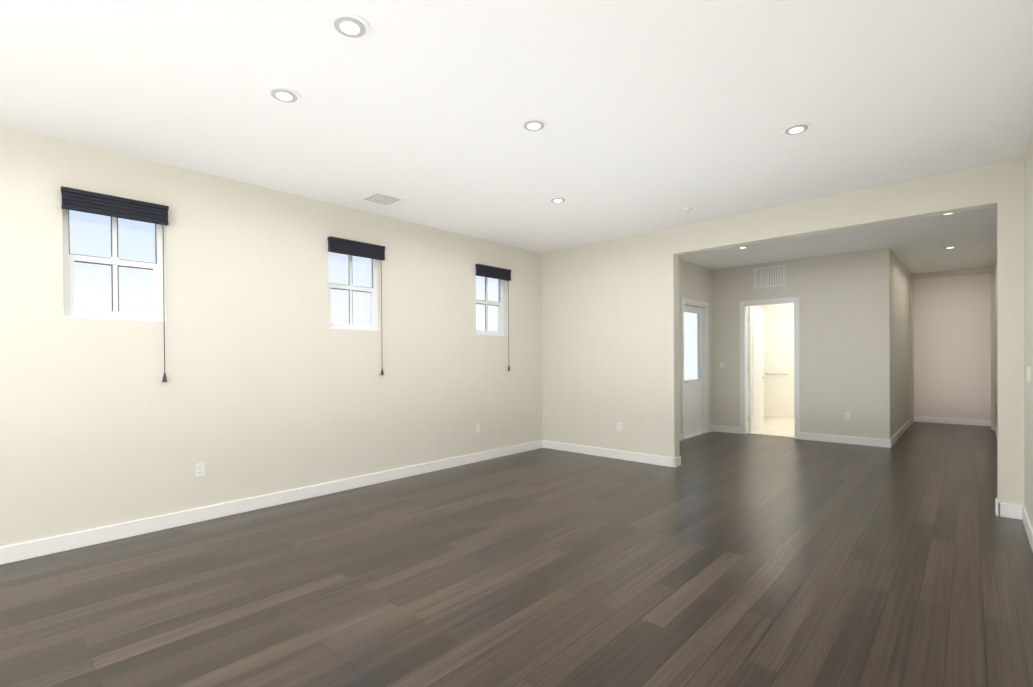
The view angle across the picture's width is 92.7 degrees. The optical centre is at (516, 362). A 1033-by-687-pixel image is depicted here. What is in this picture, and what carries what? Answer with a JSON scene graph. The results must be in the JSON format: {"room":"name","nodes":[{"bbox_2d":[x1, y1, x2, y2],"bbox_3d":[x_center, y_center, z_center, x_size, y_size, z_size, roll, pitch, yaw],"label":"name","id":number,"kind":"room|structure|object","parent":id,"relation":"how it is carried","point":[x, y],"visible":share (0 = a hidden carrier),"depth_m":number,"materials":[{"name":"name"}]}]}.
{"room":"empty living room","nodes":[
{"label":"empty living room","id":0,"kind":"room"},
{"bbox_2d":[0,125,542,546],"bbox_3d":[-2.868,-0.134,4.334,0.200,3.050,9.750,0,0,43],"label":"wall","id":1,"kind":"structure","parent":0,"point":[274,383],"depth_m":4.47,"materials":[{"name":"paint"}]},
{"bbox_2d":[62,209,166,321],"bbox_3d":[-3.206,-0.804,3.942,0.165,0.940,0.640,0,0,43],"label":"window","id":2,"kind":"structure","parent":1,"relation":"in","point":[114,262],"depth_m":3.96,"materials":[{"name":"white plastic"}]},
{"bbox_2d":[61,186,168,381],"bbox_3d":[-3.119,-0.560,3.866,0.058,1.458,0.655,0,0,43],"label":"window blind","id":3,"kind":"object","parent":2,"relation":"attached to","point":[73,199],"visible":0.98,"depth_m":3.85,"materials":[{"name":"fabric"}]},
{"bbox_2d":[195,463,204,476],"bbox_3d":[-2.759,0.941,4.295,0.008,0.115,0.072,0,0,43],"label":"electrical outlet","id":4,"kind":"object","parent":1,"relation":"attached to","point":[199,469],"visible":1,"depth_m":4.29,"materials":[{"name":"white plastic"}]},
{"bbox_2d":[328,253,381,330],"bbox_3d":[-1.814,-0.824,5.454,0.165,0.940,0.640,0,0,43],"label":"window","id":5,"kind":"structure","parent":1,"relation":"in","point":[372,291],"depth_m":5.51,"materials":[{"name":"white plastic"}]},
{"bbox_2d":[328,236,384,374],"bbox_3d":[-1.727,-0.580,5.377,0.058,1.458,0.655,0,0,43],"label":"window blind","id":6,"kind":"object","parent":5,"relation":"attached to","point":[353,248],"visible":0.98,"depth_m":5.36,"materials":[{"name":"fabric"}]},
{"bbox_2d":[475,424,479,432],"bbox_3d":[-0.530,0.908,6.715,0.008,0.115,0.072,0,0,43],"label":"electrical outlet","id":7,"kind":"object","parent":1,"relation":"attached to","point":[477,428],"visible":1,"depth_m":6.71,"materials":[{"name":"white plastic"}]},
{"bbox_2d":[476,277,503,335],"bbox_3d":[-0.398,-0.845,6.991,0.165,0.940,0.640,0,0,43],"label":"window","id":8,"kind":"structure","parent":1,"relation":"in","point":[486,302],"depth_m":7.11,"materials":[{"name":"white plastic"}]},
{"bbox_2d":[475,264,510,370],"bbox_3d":[-0.311,-0.601,6.914,0.058,1.458,0.655,0,0,43],"label":"window blind","id":9,"kind":"object","parent":8,"relation":"attached to","point":[492,272],"visible":1,"depth_m":6.91,"materials":[{"name":"fabric"}]},
{"bbox_2d":[0,416,1032,564],"bbox_3d":[1.632,1.291,5.170,5.280,0.120,17.050,0,0,43],"label":"baseboard","id":10,"kind":"structure","parent":1,"relation":"attached to","point":[36,548],"depth_m":4.94,"materials":[{"name":"white wood"}]},
{"bbox_2d":[0,416,1032,686],"bbox_3d":[2.054,1.388,5.666,5.630,0.112,18.650,0,0,43],"label":"floor","id":11,"kind":"structure","parent":0,"point":[746,560],"depth_m":3.08,"materials":[{"name":"brown wood"}]},
{"bbox_2d":[0,0,1032,273],"bbox_3d":[2.030,-1.766,5.647,5.630,0.120,18.650,0,0,43],"label":"ceiling","id":12,"kind":"structure","parent":0,"point":[658,114],"depth_m":3.19,"materials":[{"name":"paint"}]},
{"bbox_2d":[267,86,300,103],"bbox_3d":[-1.445,-1.655,3.063,0.196,0.014,0.196,0,0,43],"label":"recessed light","id":13,"kind":"object","parent":12,"relation":"in","point":[281,94],"visible":1,"depth_m":3.05,"materials":[{"name":"white"}]},
{"bbox_2d":[329,12,369,39],"bbox_3d":[-0.825,-1.656,2.438,0.196,0.014,0.196,0,0,43],"label":"recessed light","id":14,"kind":"object","parent":12,"relation":"in","point":[348,25],"visible":1,"depth_m":2.42,"materials":[{"name":"white"}]},
{"bbox_2d":[361,192,404,205],"bbox_3d":[-1.371,-1.668,5.062,0.300,0.014,0.320,0,0,43],"label":"ceiling vent","id":15,"kind":"object","parent":12,"relation":"in","point":[382,199],"visible":1,"depth_m":5.03,"materials":[{"name":"white metal"}]},
{"bbox_2d":[520,118,547,131],"bbox_3d":[0.123,-1.670,3.481,0.196,0.014,0.196,0,0,43],"label":"recessed light","id":16,"kind":"object","parent":12,"relation":"in","point":[533,124],"visible":1,"depth_m":3.46,"materials":[{"name":"white"}]},
{"bbox_2d":[548,197,566,202],"bbox_3d":[0.431,-1.683,5.129,0.196,0.014,0.196,0,0,43],"label":"recessed light","id":17,"kind":"object","parent":12,"relation":"in","point":[557,199],"visible":1,"depth_m":5.11,"materials":[{"name":"white"}]},
{"bbox_2d":[683,207,692,211],"bbox_3d":[1.903,-1.688,5.472,0.100,0.032,0.100,0,0,43],"label":"detector","id":18,"kind":"object","parent":12,"relation":"attached to","point":[688,209],"visible":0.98,"depth_m":5.45,"materials":[{"name":"white plastic"}]},
{"bbox_2d":[736,245,749,248],"bbox_3d":[3.396,-1.720,7.387,0.196,0.014,0.196,0,0,43],"label":"recessed light","id":19,"kind":"object","parent":12,"relation":"in","point":[742,247],"visible":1,"depth_m":7.36,"materials":[{"name":"white"}]},
{"bbox_2d":[781,122,811,135],"bbox_3d":[2.030,-1.686,3.574,0.196,0.014,0.196,0,0,43],"label":"recessed light","id":20,"kind":"object","parent":12,"relation":"in","point":[796,128],"visible":1,"depth_m":3.56,"materials":[{"name":"white"}]},
{"bbox_2d":[942,246,958,248],"bbox_3d":[6.610,-1.746,7.512,0.196,0.014,0.196,0,0,43],"label":"recessed light","id":21,"kind":"object","parent":12,"relation":"in","point":[948,247],"visible":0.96,"depth_m":7.49,"materials":[{"name":"white"}]},
{"bbox_2d":[678,259,762,433],"bbox_3d":[3.648,-0.216,9.377,0.150,3.050,6.500,0,0,43],"label":"wall","id":22,"kind":"structure","parent":0,"point":[695,282],"depth_m":8.81,"materials":[{"name":"paint"}]},
{"bbox_2d":[684,305,702,436],"bbox_3d":[3.138,0.146,8.791,0.103,2.292,0.952,0,0,43],"label":"entry door","id":23,"kind":"structure","parent":22,"relation":"in","point":[693,406],"depth_m":8.89,"materials":[{"name":"white wood"}]},
{"bbox_2d":[681,297,708,439],"bbox_3d":[3.128,0.109,8.800,0.166,2.415,1.150,0,0,43],"label":"door frame","id":24,"kind":"structure","parent":22,"relation":"attached to","point":[705,325],"depth_m":9.12,"materials":[{"name":"white wood"}]},
{"bbox_2d":[763,303,793,417],"bbox_3d":[6.733,-0.250,10.852,2.690,3.050,0.150,0,0,43],"label":"wall","id":25,"kind":"structure","parent":0,"point":[778,324],"depth_m":11.37,"materials":[{"name":"white paint"}]},
{"bbox_2d":[542,159,1023,505],"bbox_3d":[2.381,-0.186,6.024,5.630,3.050,0.150,0,0,43],"label":"wall","id":26,"kind":"structure","parent":0,"point":[610,334],"depth_m":6.38,"materials":[{"name":"paint"}]},
{"bbox_2d":[617,422,621,430],"bbox_3d":[1.420,0.892,6.816,0.072,0.115,0.008,0,0,43],"label":"electrical outlet","id":27,"kind":"object","parent":26,"relation":"attached to","point":[619,426],"visible":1,"depth_m":6.81,"materials":[{"name":"white plastic"}]},
{"bbox_2d":[712,247,890,439],"bbox_3d":[4.743,-0.219,8.470,2.690,3.050,0.150,0,0,43],"label":"wall","id":28,"kind":"structure","parent":0,"point":[845,332],"depth_m":8.03,"materials":[{"name":"paint"}]},
{"bbox_2d":[747,307,765,432],"bbox_3d":[4.537,0.136,9.325,0.151,2.308,0.800,0,0,43],"label":"bathroom door","id":29,"kind":"structure","parent":28,"relation":"in","point":[756,377],"depth_m":9.24,"materials":[{"name":"white wood"}]},
{"bbox_2d":[739,296,799,438],"bbox_3d":[4.485,0.099,8.713,0.970,2.415,0.182,0,0,43],"label":"door frame","id":30,"kind":"structure","parent":28,"relation":"attached to","point":[743,305],"depth_m":8.79,"materials":[{"name":"white wood"}]},
{"bbox_2d":[754,265,785,288],"bbox_3d":[4.431,-1.493,8.629,0.520,0.360,0.014,0,0,43],"label":"air vent","id":31,"kind":"object","parent":28,"relation":"in","point":[770,276],"visible":1,"depth_m":8.61,"materials":[{"name":"white metal"}]},
{"bbox_2d":[845,412,849,418],"bbox_3d":[5.290,0.855,7.873,0.072,0.115,0.008,0,0,43],"label":"electrical outlet","id":32,"kind":"object","parent":28,"relation":"attached to","point":[847,415],"visible":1,"depth_m":7.87,"materials":[{"name":"white plastic"}]},
{"bbox_2d":[890,249,909,437],"bbox_3d":[7.540,-0.248,9.633,0.150,3.050,5.350,0,0,43],"label":"wall","id":33,"kind":"structure","parent":0,"point":[900,342],"depth_m":8.57,"materials":[{"name":"paint"}]},
{"bbox_2d":[910,266,994,429],"bbox_3d":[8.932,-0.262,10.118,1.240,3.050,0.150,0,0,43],"label":"wall","id":34,"kind":"structure","parent":0,"point":[951,346],"depth_m":10.05,"materials":[{"name":"beige paint"}]},
{"bbox_2d":[995,127,1032,527],"bbox_3d":[4.057,-0.185,3.800,0.150,3.050,18.650,0,0,43],"label":"wall","id":35,"kind":"structure","parent":0,"point":[1028,328],"depth_m":3.87,"materials":[{"name":"paint"}]}
]}

